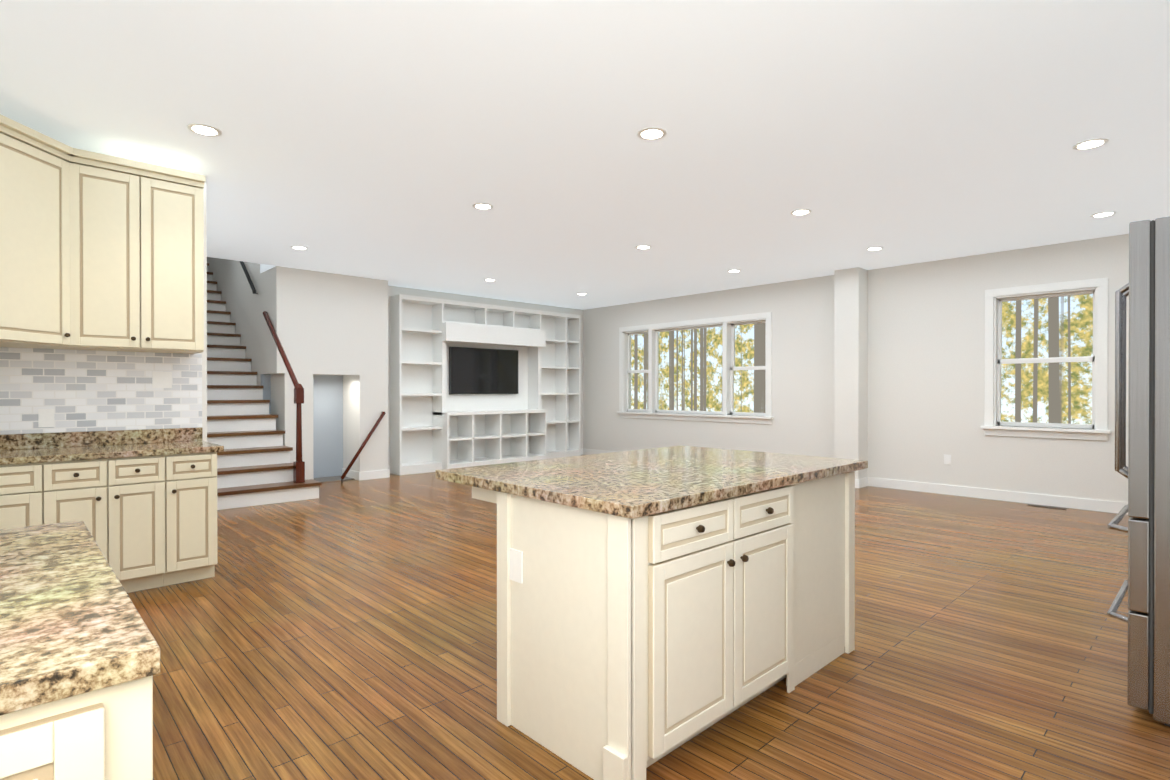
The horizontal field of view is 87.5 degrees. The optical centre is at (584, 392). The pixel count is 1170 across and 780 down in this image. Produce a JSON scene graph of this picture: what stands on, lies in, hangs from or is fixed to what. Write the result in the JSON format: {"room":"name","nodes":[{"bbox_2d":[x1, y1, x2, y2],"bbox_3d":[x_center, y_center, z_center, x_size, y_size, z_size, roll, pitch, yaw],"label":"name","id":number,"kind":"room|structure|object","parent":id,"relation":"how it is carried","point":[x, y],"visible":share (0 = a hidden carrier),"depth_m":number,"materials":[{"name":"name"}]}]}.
{"room":"kitchen","nodes":[
{"label":"kitchen","id":0,"kind":"room"},
{"bbox_2d":[195,176,206,441],"bbox_3d":[-5.983,-1.825,6.851,2.050,6.200,7.350,0,0,-44],"label":"wall","id":1,"kind":"structure","parent":0,"point":[204,390],"depth_m":4.70,"materials":[{"name":"paint"}]},
{"bbox_2d":[0,118,87,349],"bbox_3d":[-3.505,-0.897,3.624,0.785,1.209,0.740,0,0,-44],"label":"upper cabinet","id":2,"kind":"object","parent":1,"relation":"attached to","point":[44,179],"depth_m":3.68,"materials":[{"name":"wood"}]},
{"bbox_2d":[38,409,53,426],"bbox_3d":[-3.575,0.166,4.057,0.080,0.120,0.006,0,0,-44],"label":"outlet","id":3,"kind":"object","parent":1,"relation":"attached to","point":[45,417],"depth_m":4.05,"materials":[{"name":"white plastic"}]},
{"bbox_2d":[0,426,203,449],"bbox_3d":[-3.482,0.316,4.147,1.532,0.100,0.020,0,0,-44],"label":"backsplash","id":4,"kind":"structure","parent":1,"relation":"attached to","point":[178,433],"depth_m":4.24,"materials":[{"name":"stone"}]},
{"bbox_2d":[76,154,204,353],"bbox_3d":[-3.121,-0.899,4.226,0.781,1.209,0.396,0,0,-44],"label":"upper cabinet","id":5,"kind":"object","parent":1,"relation":"attached to","point":[101,288],"depth_m":4.14,"materials":[{"name":"wood"}]},
{"bbox_2d":[152,372,171,387],"bbox_3d":[-3.111,-0.095,4.496,0.120,0.120,0.006,0,0,-44],"label":"outlet","id":6,"kind":"object","parent":1,"relation":"attached to","point":[159,380],"depth_m":4.49,"materials":[{"name":"white plastic"}]},
{"bbox_2d":[207,257,260,384],"bbox_3d":[-5.453,-1.835,9.596,0.100,6.200,4.100,0,0,-44],"label":"wall","id":7,"kind":"structure","parent":0,"point":[240,298],"depth_m":9.19,"materials":[{"name":"paint"}]},
{"bbox_2d":[240,261,257,293],"bbox_3d":[-5.153,-2.051,9.136,0.086,1.300,1.609,0,0,-44],"label":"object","id":8,"kind":"structure","parent":7,"relation":"attached to","point":[248,277],"depth_m":8.73,"materials":[{"name":"paint"}]},
{"bbox_2d":[260,266,582,482],"bbox_3d":[-2.089,-0.214,10.454,6.150,2.950,0.700,0,0,-44],"label":"wall","id":9,"kind":"structure","parent":0,"point":[332,330],"depth_m":8.80,"materials":[{"name":"paint"}]},
{"bbox_2d":[342,468,360,480],"bbox_3d":[-3.472,1.207,9.067,0.015,0.120,0.615,0,0,-44],"label":"baseboard","id":10,"kind":"structure","parent":9,"relation":"attached to","point":[356,475],"depth_m":8.98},
{"bbox_2d":[361,469,389,479],"bbox_3d":[-3.090,1.207,9.016,0.440,0.120,0.015,0,0,-44],"label":"baseboard","id":11,"kind":"structure","parent":9,"relation":"attached to","point":[367,475],"depth_m":9.01,"materials":[{"name":"white wood"}]},
{"bbox_2d":[0,0,1169,309],"bbox_3d":[0.003,-1.746,5.815,9.900,0.150,10.300,0,0,-44],"label":"ceiling","id":12,"kind":"structure","parent":0,"point":[392,142],"depth_m":3.80,"materials":[{"name":"paint"}]},
{"bbox_2d":[187,123,221,136],"bbox_3d":[-2.402,-1.659,3.861,0.190,0.008,0.190,0,0,-44],"label":"recessed light","id":13,"kind":"object","parent":12,"relation":"in","point":[204,129],"visible":1,"depth_m":3.85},
{"bbox_2d":[291,246,308,249],"bbox_3d":[-3.290,-1.671,7.045,0.190,0.008,0.190,0,0,-44],"label":"recessed light","id":14,"kind":"object","parent":12,"relation":"in","point":[300,247],"visible":0.96,"depth_m":7.02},
{"bbox_2d":[472,203,493,209],"bbox_3d":[-0.911,-1.665,5.457,0.190,0.008,0.190,0,0,-44],"label":"recessed light","id":15,"kind":"object","parent":12,"relation":"in","point":[483,206],"visible":0.98,"depth_m":5.45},
{"bbox_2d":[635,245,651,248],"bbox_3d":[0.670,-1.671,7.015,0.190,0.008,0.190,0,0,-44],"label":"recessed light","id":16,"kind":"object","parent":12,"relation":"in","point":[643,247],"visible":0.98,"depth_m":7.01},
{"bbox_2d":[637,127,666,139],"bbox_3d":[0.429,-1.659,3.916,0.190,0.008,0.190,0,0,-44],"label":"recessed light","id":17,"kind":"object","parent":12,"relation":"in","point":[652,133],"visible":1,"depth_m":3.90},
{"bbox_2d":[727,269,740,272],"bbox_3d":[2.050,-1.676,8.409,0.190,0.008,0.190,0,0,-44],"label":"recessed light","id":18,"kind":"object","parent":12,"relation":"in","point":[734,270],"visible":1,"depth_m":8.36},
{"bbox_2d":[790,209,811,214],"bbox_3d":[1.993,-1.665,5.637,0.190,0.008,0.190,0,0,-44],"label":"recessed light","id":19,"kind":"object","parent":12,"relation":"in","point":[801,211],"visible":0.94,"depth_m":5.63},
{"bbox_2d":[866,247,883,250],"bbox_3d":[3.360,-1.671,7.088,0.190,0.008,0.190,0,0,-44],"label":"recessed light","id":20,"kind":"object","parent":12,"relation":"in","point":[873,248],"visible":0.96,"depth_m":7.07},
{"bbox_2d":[1072,138,1108,149],"bbox_3d":[3.376,-1.659,4.081,0.190,0.008,0.190,0,0,-44],"label":"recessed light","id":21,"kind":"object","parent":12,"relation":"in","point":[1091,143],"visible":0.92,"depth_m":4.07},
{"bbox_2d":[1090,211,1116,217],"bbox_3d":[4.846,-1.666,5.713,0.190,0.008,0.190,0,0,-44],"label":"recessed light","id":22,"kind":"object","parent":12,"relation":"in","point":[1102,214],"visible":0.94,"depth_m":5.69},
{"bbox_2d":[127,454,1169,779],"bbox_3d":[-1.101,1.335,6.916,10.600,0.120,14.200,0,0,-44],"label":"floor","id":23,"kind":"structure","parent":0,"point":[343,630],"depth_m":2.96,"materials":[{"name":"brown wood"}]},
{"bbox_2d":[0,458,59,529],"bbox_3d":[-3.587,0.849,3.624,0.655,0.880,0.637,0,0,-44],"label":"base cabinet","id":24,"kind":"object","parent":23,"relation":"on","point":[29,491],"depth_m":3.54,"materials":[{"name":"wood"}]},
{"bbox_2d":[0,520,159,779],"bbox_3d":[-1.267,0.788,1.158,0.621,1.020,1.235,0,0,-44],"label":"base cabinet","id":25,"kind":"object","parent":23,"relation":"on","point":[79,657],"visible":1,"depth_m":0.91,"materials":[{"name":"stone"}]},
{"bbox_2d":[60,454,179,592],"bbox_3d":[-3.175,0.847,4.015,0.718,0.880,0.637,0,0,-44],"label":"base cabinet","id":26,"kind":"object","parent":23,"relation":"on","point":[129,504],"depth_m":3.87,"materials":[{"name":"wood"}]},
{"bbox_2d":[0,442,223,461],"bbox_3d":[-3.267,0.386,3.921,1.532,0.039,0.645,0,0,-44],"label":"countertop","id":27,"kind":"structure","parent":26,"relation":"on","point":[45,452],"depth_m":3.92,"materials":[{"name":"stone"}]},
{"bbox_2d":[180,450,219,582],"bbox_3d":[-2.870,0.846,4.305,0.359,0.880,0.637,0,0,-44],"label":"base cabinet","id":28,"kind":"object","parent":23,"relation":"on","point":[198,468],"depth_m":4.13,"materials":[{"name":"wood"}]},
{"bbox_2d":[207,263,321,509],"bbox_3d":[-5.423,-0.496,8.751,1.359,3.528,5.095,0,0,-44],"label":"staircase","id":29,"kind":"structure","parent":23,"relation":"on","point":[255,467],"depth_m":7.66,"materials":[{"name":"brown wood"}]},
{"bbox_2d":[341,412,385,482],"bbox_3d":[-3.212,0.770,8.838,0.668,0.991,0.096,0,0,-44],"label":"stair rail","id":30,"kind":"object","parent":23,"relation":"on","point":[353,460],"visible":1,"depth_m":8.79,"materials":[{"name":"brown wood"}]},
{"bbox_2d":[390,294,580,474],"bbox_3d":[-1.517,-0.130,10.731,3.800,2.780,0.480,0,0,-44],"label":"bookshelf","id":31,"kind":"object","parent":23,"relation":"on","point":[435,425],"visible":0.94,"depth_m":10.48,"materials":[{"name":"white wood"}]},
{"bbox_2d":[449,347,517,393],"bbox_3d":[-1.758,-0.380,10.765,1.420,0.800,0.057,0,0,-44],"label":"tv","id":32,"kind":"object","parent":31,"relation":"attached to","point":[481,371],"visible":1,"depth_m":10.69,"materials":[{"name":"glass"}]},
{"bbox_2d":[447,465,867,779],"bbox_3d":[0.413,0.836,2.830,1.717,0.910,1.047,0,0,-44],"label":"kitchen island","id":33,"kind":"object","parent":23,"relation":"on","point":[657,604],"depth_m":2.20,"materials":[{"name":"wood"}]},
{"bbox_2d":[510,548,522,583],"bbox_3d":[-0.264,0.663,2.345,0.006,0.120,0.075,0,0,-44],"label":"outlet","id":34,"kind":"object","parent":33,"relation":"attached to","point":[516,565],"visible":1,"depth_m":2.34,"materials":[{"name":"white plastic"}]},
{"bbox_2d":[435,445,867,512],"bbox_3d":[0.382,0.360,2.892,1.770,0.039,1.170,0,0,-44],"label":"island countertop","id":35,"kind":"structure","parent":33,"relation":"on","point":[643,480],"depth_m":2.56,"materials":[{"name":"stone"}]},
{"bbox_2d":[1027,504,1066,509],"bbox_3d":[5.164,1.272,6.834,0.110,0.006,0.350,0,0,-44],"label":"floor vent","id":36,"kind":"object","parent":23,"relation":"in","point":[1046,506],"visible":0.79,"depth_m":6.83,"materials":[{"name":"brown metal"}]},
{"bbox_2d":[1107,216,1169,726],"bbox_3d":[2.732,0.298,2.479,0.910,1.990,0.873,0,0,-44],"label":"fridge","id":37,"kind":"object","parent":23,"relation":"on","point":[1146,471],"visible":1,"depth_m":2.39,"materials":[{"name":"silver metal"}]},
{"bbox_2d":[583,234,1128,502],"bbox_3d":[3.203,-0.208,8.986,0.500,2.950,10.120,0,0,-44],"label":"wall","id":38,"kind":"structure","parent":0,"point":[881,371],"depth_m":8.13,"materials":[{"name":"paint"}]},
{"bbox_2d":[583,448,613,454],"bbox_3d":[1.794,1.201,10.536,0.015,0.120,5.340,0,0,-44],"label":"baseboard","id":39,"kind":"structure","parent":38,"relation":"attached to","point":[585,451],"depth_m":12.25,"materials":[{"name":"white wood"}]},
{"bbox_2d":[617,312,773,423],"bbox_3d":[1.823,-0.387,10.612,0.260,1.725,3.260,0,0,-44],"label":"window","id":40,"kind":"structure","parent":38,"relation":"in","point":[727,324],"depth_m":10.40,"materials":[{"name":"white wood"}]},
{"bbox_2d":[855,479,860,487],"bbox_3d":[3.530,1.210,8.274,0.015,0.120,0.360,0,0,-44],"label":"baseboard","id":41,"kind":"structure","parent":38,"relation":"attached to","point":[857,481],"depth_m":8.16,"materials":[{"name":"white wood"}]},
{"bbox_2d":[944,454,950,463],"bbox_3d":[4.539,0.832,7.652,0.006,0.120,0.080,0,0,-44],"label":"outlet","id":42,"kind":"object","parent":38,"relation":"attached to","point":[947,459],"visible":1,"depth_m":7.65,"materials":[{"name":"white plastic"}]},
{"bbox_2d":[866,477,1127,514],"bbox_3d":[5.211,1.215,6.941,0.015,0.120,3.920,0,0,-44],"label":"baseboard","id":43,"kind":"structure","parent":38,"relation":"attached to","point":[1067,502],"depth_m":7.23,"materials":[{"name":"white wood"}]},
{"bbox_2d":[981,277,1110,440],"bbox_3d":[5.257,-0.363,6.999,0.260,1.745,1.190,0,0,-44],"label":"window","id":44,"kind":"structure","parent":38,"relation":"in","point":[1096,429],"depth_m":6.93,"materials":[{"name":"white wood"}]},
{"label":"outside","id":45,"kind":"structure","parent":0,"visible":0},
{"bbox_2d":[631,294,1092,423],"bbox_3d":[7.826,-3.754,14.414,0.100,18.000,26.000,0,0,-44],"label":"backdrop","id":46,"kind":"structure","parent":45,"point":[1012,328],"depth_m":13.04,"materials":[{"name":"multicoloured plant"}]}
]}

